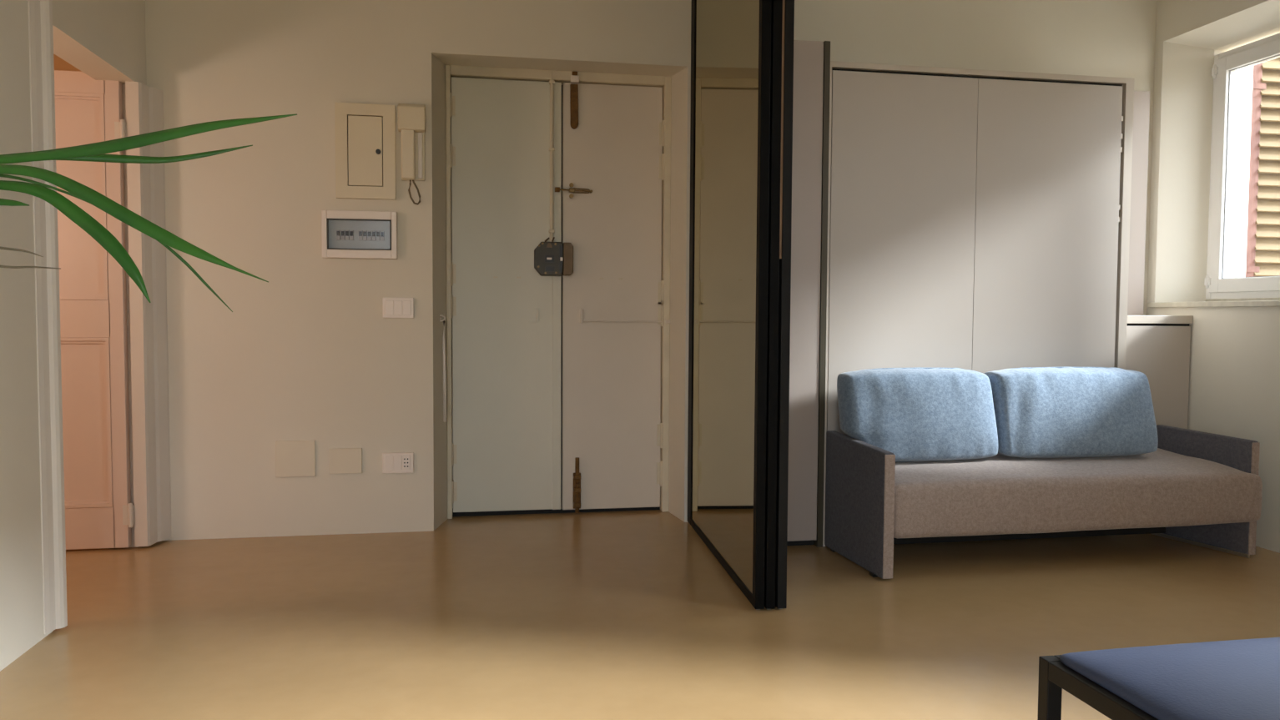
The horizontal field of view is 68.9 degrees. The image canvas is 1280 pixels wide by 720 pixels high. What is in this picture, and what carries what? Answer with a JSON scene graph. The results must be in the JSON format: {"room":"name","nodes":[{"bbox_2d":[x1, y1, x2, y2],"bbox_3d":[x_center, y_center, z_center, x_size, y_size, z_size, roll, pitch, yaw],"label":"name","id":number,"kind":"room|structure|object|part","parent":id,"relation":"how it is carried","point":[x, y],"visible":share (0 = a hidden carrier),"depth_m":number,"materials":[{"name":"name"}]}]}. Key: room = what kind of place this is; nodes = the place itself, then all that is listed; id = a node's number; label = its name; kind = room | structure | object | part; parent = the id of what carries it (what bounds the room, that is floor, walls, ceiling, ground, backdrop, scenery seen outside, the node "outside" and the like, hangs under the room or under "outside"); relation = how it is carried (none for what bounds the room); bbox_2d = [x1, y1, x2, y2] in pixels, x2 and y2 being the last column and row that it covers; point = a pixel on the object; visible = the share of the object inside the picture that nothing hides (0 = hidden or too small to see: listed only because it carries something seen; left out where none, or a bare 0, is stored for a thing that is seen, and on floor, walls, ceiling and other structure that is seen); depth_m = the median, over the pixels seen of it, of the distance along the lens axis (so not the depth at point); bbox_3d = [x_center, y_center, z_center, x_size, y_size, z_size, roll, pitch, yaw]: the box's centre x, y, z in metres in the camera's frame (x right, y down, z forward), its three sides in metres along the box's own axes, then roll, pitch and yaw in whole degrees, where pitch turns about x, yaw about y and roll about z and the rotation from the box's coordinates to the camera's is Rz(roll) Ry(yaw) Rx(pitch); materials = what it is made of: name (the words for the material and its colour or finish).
{"room":"living room","nodes":[
{"label":"living room","id":0,"kind":"room"},
{"bbox_2d":[53,53,81,71],"bbox_3d":[-3.420,-0.687,3.053,2.380,3.200,3.300,0,3,-10],"label":"wall","id":1,"kind":"structure","parent":0,"point":[59,63],"depth_m":4.64,"materials":[{"name":"paint"}]},
{"bbox_2d":[0,0,146,671],"bbox_3d":[-1.661,-0.564,0.710,0.233,3.200,7.450,0,3,-10],"label":"wall","id":2,"kind":"structure","parent":0,"point":[103,39],"depth_m":2.96,"materials":[{"name":"paint"}]},
{"bbox_2d":[27,0,67,634],"bbox_3d":[-1.990,-0.685,3.057,0.113,3.188,0.092,0,3,-10],"label":"trim","id":3,"kind":"structure","parent":2,"relation":"attached to","point":[40,12],"depth_m":3.09,"materials":[{"name":"paint"}]},
{"bbox_2d":[125,81,171,546],"bbox_3d":[-2.257,-0.199,4.293,0.112,2.094,0.162,0,3,-10],"label":"trim","id":4,"kind":"structure","parent":2,"relation":"attached to","point":[144,103],"depth_m":4.26,"materials":[{"name":"paint"}]},
{"bbox_2d":[0,509,1279,719],"bbox_3d":[-0.142,1.075,1.350,8.200,0.120,8.000,0,3,-10],"label":"floor","id":5,"kind":"structure","parent":0,"point":[625,615],"depth_m":3.27,"materials":[{"name":"plastic"}]},
{"bbox_2d":[0,113,297,312],"bbox_3d":[-0.996,0.336,1.418,1.007,1.342,0.685,0,3,-10],"label":"potted plant","id":6,"kind":"object","parent":5,"relation":"on","point":[95,152],"visible":1,"depth_m":1.25,"materials":[{"name":"green plant"}]},
{"bbox_2d":[787,40,830,547],"bbox_3d":[0.640,-0.300,4.506,0.368,2.332,0.459,0,3,-10],"label":"tall cabinet","id":7,"kind":"object","parent":5,"relation":"on","point":[811,58],"visible":0.44,"depth_m":4.30,"materials":[{"name":"beige laminate"}]},
{"bbox_2d":[822,60,1134,546],"bbox_3d":[1.593,-0.260,4.685,1.566,2.245,0.455,0,3,-10],"label":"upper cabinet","id":8,"kind":"object","parent":5,"relation":"on","point":[979,219],"visible":0.69,"depth_m":4.43,"materials":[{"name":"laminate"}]},
{"bbox_3d":[1.231,-0.243,4.401,0.724,2.174,0.023,0,3,-10],"label":"panel","id":9,"kind":"part","parent":8,"relation":"part of","materials":[{"name":"beige laminate"}]},
{"bbox_3d":[1.965,-0.245,4.535,0.764,2.174,0.023,0,3,-10],"label":"panel","id":10,"kind":"part","parent":8,"relation":"part of","materials":[{"name":"beige laminate"}]},
{"bbox_2d":[824,424,1262,579],"bbox_3d":[1.835,0.613,4.239,1.872,0.548,0.576,0,3,-10],"label":"sofa","id":11,"kind":"object","parent":5,"relation":"on","point":[1198,488],"visible":0.94,"depth_m":4.05,"materials":[{"name":"grey fabric"}]},
{"bbox_3d":[0.949,0.612,4.079,0.047,0.542,0.574,0,3,-13],"label":"armrest","id":12,"kind":"part","parent":11,"relation":"part of","materials":[{"name":"grey fabric"}]},
{"bbox_2d":[836,367,997,462],"bbox_3d":[1.253,0.245,4.231,0.729,0.418,0.292,0,3,-10],"label":"cushion","id":13,"kind":"object","parent":11,"relation":"on","point":[915,414],"visible":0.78,"depth_m":4.13,"materials":[{"name":"blue fabric"}]},
{"bbox_3d":[1.736,0.762,4.403,1.500,0.112,0.230,0,3,-10],"label":"seat","id":14,"kind":"part","parent":11,"relation":"part of","materials":[{"name":"grey fabric"}]},
{"bbox_2d":[984,366,1158,458],"bbox_3d":[2.013,0.243,4.367,0.812,0.418,0.289,0,3,-10],"label":"cushion","id":15,"kind":"object","parent":11,"relation":"on","point":[1062,411],"visible":0.87,"depth_m":4.26,"materials":[{"name":"blue fabric"}]},
{"bbox_2d":[893,448,1262,538],"bbox_3d":[1.855,0.580,4.242,1.806,0.295,0.561,0,3,-10],"label":"seat cushion","id":16,"kind":"object","parent":11,"relation":"on","point":[999,494],"depth_m":4.02,"materials":[{"name":"grey fabric"}]},
{"bbox_3d":[2.654,0.875,4.439,0.012,0.014,0.493,-1,3,-22],"label":"foot rail","id":17,"kind":"part","parent":11,"relation":"part of","materials":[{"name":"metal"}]},
{"bbox_3d":[2.679,0.604,4.443,0.042,0.542,0.496,-1,3,-23],"label":"armrest","id":18,"kind":"part","parent":11,"relation":"part of","materials":[{"name":"grey fabric"}]},
{"bbox_2d":[1037,637,1279,719],"bbox_3d":[1.340,0.783,1.288,1.005,0.486,1.131,0,3,-10],"label":"bench","id":19,"kind":"object","parent":5,"relation":"on","point":[1232,679],"visible":1,"depth_m":1.59,"materials":[{"name":"blue fabric"}]},
{"bbox_3d":[0.761,0.777,1.742,0.030,0.448,0.030,0,3,-10],"label":"leg","id":20,"kind":"part","parent":19,"relation":"part of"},
{"bbox_3d":[0.861,0.597,1.191,0.030,0.034,1.071,0,3,-10],"label":"frame rail","id":21,"kind":"part","parent":19,"relation":"part of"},
{"bbox_2d":[1125,315,1193,428],"bbox_3d":[2.584,0.309,4.957,0.474,1.092,0.334,0,3,-10],"label":"base cabinet","id":22,"kind":"object","parent":5,"relation":"on","point":[1158,346],"visible":0.36,"depth_m":4.80,"materials":[{"name":"beige laminate"}]},
{"bbox_2d":[1127,90,1149,315],"bbox_3d":[2.529,-0.841,5.027,0.400,1.200,0.065,0,3,-10],"label":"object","id":23,"kind":"object","parent":22,"relation":"on","point":[1141,98],"visible":0.34,"depth_m":5.02,"materials":[{"name":"beige laminate"}]},
{"bbox_2d":[145,0,1156,540],"bbox_3d":[0.146,-0.761,5.008,5.300,3.200,0.740,0,3,-10],"label":"wall","id":24,"kind":"structure","parent":0,"point":[309,352],"depth_m":4.52,"materials":[{"name":"paint"}]},
{"bbox_2d":[54,70,138,549],"bbox_3d":[-2.697,-0.206,4.164,0.800,2.140,0.105,0,3,-10],"label":"door","id":25,"kind":"structure","parent":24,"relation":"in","point":[94,287],"depth_m":4.19,"materials":[{"name":"paint"}]},
{"bbox_3d":[-2.680,-0.724,4.127,0.613,0.920,0.014,0,3,-10],"label":"panel","id":26,"kind":"part","parent":25,"relation":"part of","materials":[{"name":"paint"}]},
{"bbox_3d":[-2.677,-0.724,4.112,0.603,0.910,0.024,0,3,-10],"label":"panel moulding","id":27,"kind":"part","parent":25,"relation":"part of","materials":[{"name":"paint"}]},
{"bbox_3d":[-2.686,0.282,4.176,0.613,0.775,0.014,0,3,-10],"label":"panel","id":28,"kind":"part","parent":25,"relation":"part of","materials":[{"name":"paint"}]},
{"bbox_3d":[-2.683,0.283,4.161,0.603,0.765,0.024,0,3,-10],"label":"panel moulding","id":29,"kind":"part","parent":25,"relation":"part of","materials":[{"name":"paint"}]},
{"bbox_2d":[275,440,315,477],"bbox_3d":[-1.663,0.477,4.508,0.182,0.175,0.018,0,3,-10],"label":"cover plate","id":30,"kind":"object","parent":24,"relation":"attached to","point":[293,458],"visible":1,"depth_m":4.50,"materials":[{"name":"white plastic"}]},
{"bbox_2d":[328,448,362,473],"bbox_3d":[-1.435,0.492,4.550,0.153,0.123,0.018,0,3,-10],"label":"cover plate","id":31,"kind":"object","parent":24,"relation":"attached to","point":[341,461],"visible":1,"depth_m":4.54,"materials":[{"name":"white plastic"}]},
{"bbox_2d":[321,210,397,259],"bbox_3d":[-1.351,-0.604,4.503,0.348,0.227,0.046,0,3,-10],"label":"box","id":32,"kind":"object","parent":24,"relation":"attached to","point":[345,234],"visible":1,"depth_m":4.49,"materials":[{"name":"white plastic"}]},
{"bbox_2d":[336,229,340,240],"bbox_3d":[-1.448,-0.601,4.484,0.018,0.048,0.014,0,3,-10],"label":"switch","id":33,"kind":"object","parent":32,"relation":"attached to","point":[338,231],"depth_m":4.48,"materials":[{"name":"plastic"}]},
{"bbox_2d":[340,230,344,240],"bbox_3d":[-1.428,-0.601,4.487,0.018,0.048,0.014,0,3,-10],"label":"switch","id":34,"kind":"object","parent":32,"relation":"attached to","point":[342,232],"depth_m":4.48,"materials":[{"name":"plastic"}]},
{"bbox_2d":[345,230,349,240],"bbox_3d":[-1.408,-0.601,4.491,0.018,0.048,0.014,0,3,-10],"label":"switch","id":35,"kind":"object","parent":32,"relation":"attached to","point":[347,232],"depth_m":4.48,"materials":[{"name":"plastic"}]},
{"bbox_2d":[349,230,353,240],"bbox_3d":[-1.388,-0.601,4.495,0.018,0.048,0.014,0,3,-10],"label":"switch","id":36,"kind":"object","parent":32,"relation":"attached to","point":[351,232],"depth_m":4.49,"materials":[{"name":"plastic"}]},
{"bbox_3d":[-1.353,-0.605,4.510,0.298,0.146,0.012,0,3,-10],"label":"plate","id":37,"kind":"part","parent":32,"relation":"part of","materials":[{"name":"white plastic"}]},
{"bbox_2d":[358,230,362,240],"bbox_3d":[-1.347,-0.601,4.502,0.018,0.048,0.014,0,3,-10],"label":"switch","id":38,"kind":"object","parent":32,"relation":"attached to","point":[360,232],"depth_m":4.49,"materials":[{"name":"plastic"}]},
{"bbox_2d":[362,230,367,240],"bbox_3d":[-1.327,-0.601,4.506,0.018,0.048,0.014,0,3,-10],"label":"switch","id":39,"kind":"object","parent":32,"relation":"attached to","point":[365,232],"depth_m":4.50,"materials":[{"name":"plastic"}]},
{"bbox_2d":[367,230,371,240],"bbox_3d":[-1.307,-0.601,4.509,0.018,0.048,0.014,0,3,-10],"label":"switch","id":40,"kind":"object","parent":32,"relation":"attached to","point":[369,232],"depth_m":4.50,"materials":[{"name":"plastic"}]},
{"bbox_2d":[372,230,375,241],"bbox_3d":[-1.287,-0.601,4.513,0.018,0.048,0.014,0,3,-10],"label":"switch","id":41,"kind":"object","parent":32,"relation":"attached to","point":[373,231],"depth_m":4.51,"materials":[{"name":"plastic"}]},
{"bbox_2d":[376,230,380,241],"bbox_3d":[-1.267,-0.601,4.517,0.018,0.048,0.014,0,3,-10],"label":"switch","id":42,"kind":"object","parent":32,"relation":"attached to","point":[378,232],"depth_m":4.51,"materials":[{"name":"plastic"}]},
{"bbox_2d":[380,231,384,241],"bbox_3d":[-1.247,-0.601,4.521,0.018,0.048,0.014,0,3,-10],"label":"switch","id":43,"kind":"object","parent":32,"relation":"attached to","point":[382,233],"depth_m":4.51,"materials":[{"name":"plastic"}]},
{"bbox_2d":[334,102,396,200],"bbox_3d":[-1.319,-1.002,4.488,0.277,0.450,0.050,0,3,-10],"label":"access panel","id":44,"kind":"object","parent":24,"relation":"attached to","point":[365,133],"visible":1,"depth_m":4.48,"materials":[{"name":"beige plastic"}]},
{"bbox_3d":[-1.319,-1.004,4.486,0.157,0.330,0.022,0,3,-10],"label":"door","id":45,"kind":"part","parent":44,"relation":"part of","materials":[{"name":"beige plastic"}]},
{"bbox_3d":[-1.257,-1.001,4.483,0.026,0.026,0.018,0,3,-10],"label":"knob","id":46,"kind":"part","parent":44,"relation":"part of","materials":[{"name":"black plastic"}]},
{"bbox_2d":[382,452,413,473],"bbox_3d":[-1.190,0.506,4.592,0.150,0.100,0.024,0,3,-10],"label":"power socket","id":47,"kind":"object","parent":24,"relation":"attached to","point":[392,462],"visible":1,"depth_m":4.58,"materials":[{"name":"white plastic"}]},
{"bbox_2d":[382,297,413,317],"bbox_3d":[-1.179,-0.254,4.557,0.147,0.100,0.024,0,3,-10],"label":"light switch","id":48,"kind":"object","parent":24,"relation":"attached to","point":[392,307],"visible":1,"depth_m":4.55,"materials":[{"name":"white plastic"}]},
{"bbox_2d":[397,103,425,205],"bbox_3d":[-1.102,-0.992,4.510,0.128,0.479,0.075,0,3,-10],"label":"phone","id":49,"kind":"object","parent":24,"relation":"attached to","point":[411,118],"visible":1,"depth_m":4.48,"materials":[{"name":"beige plastic"}]},
{"bbox_3d":[-1.094,-0.816,4.525,0.059,0.126,0.009,0,3,-10],"label":"cord","id":50,"kind":"part","parent":49,"relation":"part of","materials":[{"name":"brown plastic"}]},
{"bbox_3d":[-1.066,-0.990,4.525,0.020,0.220,0.019,0,3,-10],"label":"cradle rail","id":51,"kind":"part","parent":49,"relation":"part of","materials":[{"name":"white plastic"}]},
{"bbox_2d":[439,65,671,519],"bbox_3d":[-0.437,-0.345,4.962,1.256,2.366,0.260,0,3,-10],"label":"door","id":52,"kind":"structure","parent":24,"relation":"in","point":[558,196],"depth_m":4.99,"materials":[{"name":"paint"}]},
{"bbox_3d":[-0.566,-0.236,4.967,0.051,0.078,0.019,0,3,-10],"label":"bar plate","id":53,"kind":"part","parent":52,"relation":"part of","materials":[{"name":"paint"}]},
{"bbox_3d":[-0.466,-1.065,4.930,0.030,0.897,0.027,0,3,-10],"label":"lock rod","id":54,"kind":"part","parent":52,"relation":"part of","materials":[{"name":"paint"}]},
{"bbox_2d":[1146,0,1279,553],"bbox_3d":[3.641,-0.596,1.963,0.525,3.200,8.000,0,3,-10],"label":"wall","id":55,"kind":"structure","parent":0,"point":[1234,388],"depth_m":4.96,"materials":[{"name":"paint"}]},
{"bbox_2d":[1147,297,1279,307],"bbox_3d":[3.075,-0.274,4.397,0.342,0.047,1.495,0,3,-10],"label":"window sill","id":56,"kind":"structure","parent":55,"relation":"attached to","point":[1250,302],"depth_m":4.67,"materials":[{"name":"stone"}]},
{"bbox_2d":[1204,32,1279,299],"bbox_3d":[3.169,-0.942,4.371,0.122,1.295,1.275,0,3,-10],"label":"window","id":57,"kind":"structure","parent":55,"relation":"in","point":[1218,283],"depth_m":4.90,"materials":[{"name":"white plastic"}]},
{"bbox_2d":[1245,57,1279,277],"bbox_3d":[3.656,-1.012,5.202,0.683,1.520,0.068,0,3,-10],"label":"shutter","id":58,"kind":"object","parent":55,"relation":"attached to","point":[1262,259],"visible":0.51,"depth_m":5.15,"materials":[{"name":"red paint"}]},
{"bbox_3d":[-0.124,-2.256,1.189,8.200,0.150,8.000,0,3,-10],"label":"ceiling","id":59,"kind":"structure","parent":0,"visible":0},
{"bbox_3d":[0.409,-2.291,3.992,0.118,0.047,1.469,0,3,-7],"label":"trim","id":60,"kind":"structure","parent":59,"relation":"attached to","visible":0},
{"bbox_2d":[687,0,771,609],"bbox_3d":[0.359,-0.692,4.064,0.034,3.155,1.469,0,3,-7],"label":"partition panel","id":61,"kind":"object","parent":60,"relation":"hanging from","point":[731,39],"visible":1,"depth_m":3.86,"materials":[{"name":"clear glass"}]},
{"bbox_3d":[0.353,0.860,4.111,0.032,0.034,1.324,0,3,-7],"label":"rail","id":62,"kind":"part","parent":61,"relation":"part of","materials":[{"name":"black metal"}]},
{"bbox_2d":[764,0,785,609],"bbox_3d":[0.403,-0.692,4.069,0.042,3.155,1.469,0,3,-7],"label":"partition panel","id":63,"kind":"object","parent":60,"relation":"hanging from","point":[777,70],"visible":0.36,"depth_m":3.36,"materials":[{"name":"brown metal"}]},
{"bbox_3d":[0.508,-1.297,3.339,0.008,1.865,0.046,0,3,-7],"label":"edge pull","id":64,"kind":"part","parent":63,"relation":"part of","materials":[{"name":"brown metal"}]},
{"bbox_2d":[775,0,794,609],"bbox_3d":[0.442,-0.692,4.074,0.036,3.155,1.469,0,3,-7],"label":"partition panel","id":65,"kind":"object","parent":60,"relation":"hanging from","point":[785,262],"visible":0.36,"depth_m":3.38,"materials":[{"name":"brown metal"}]}
]}

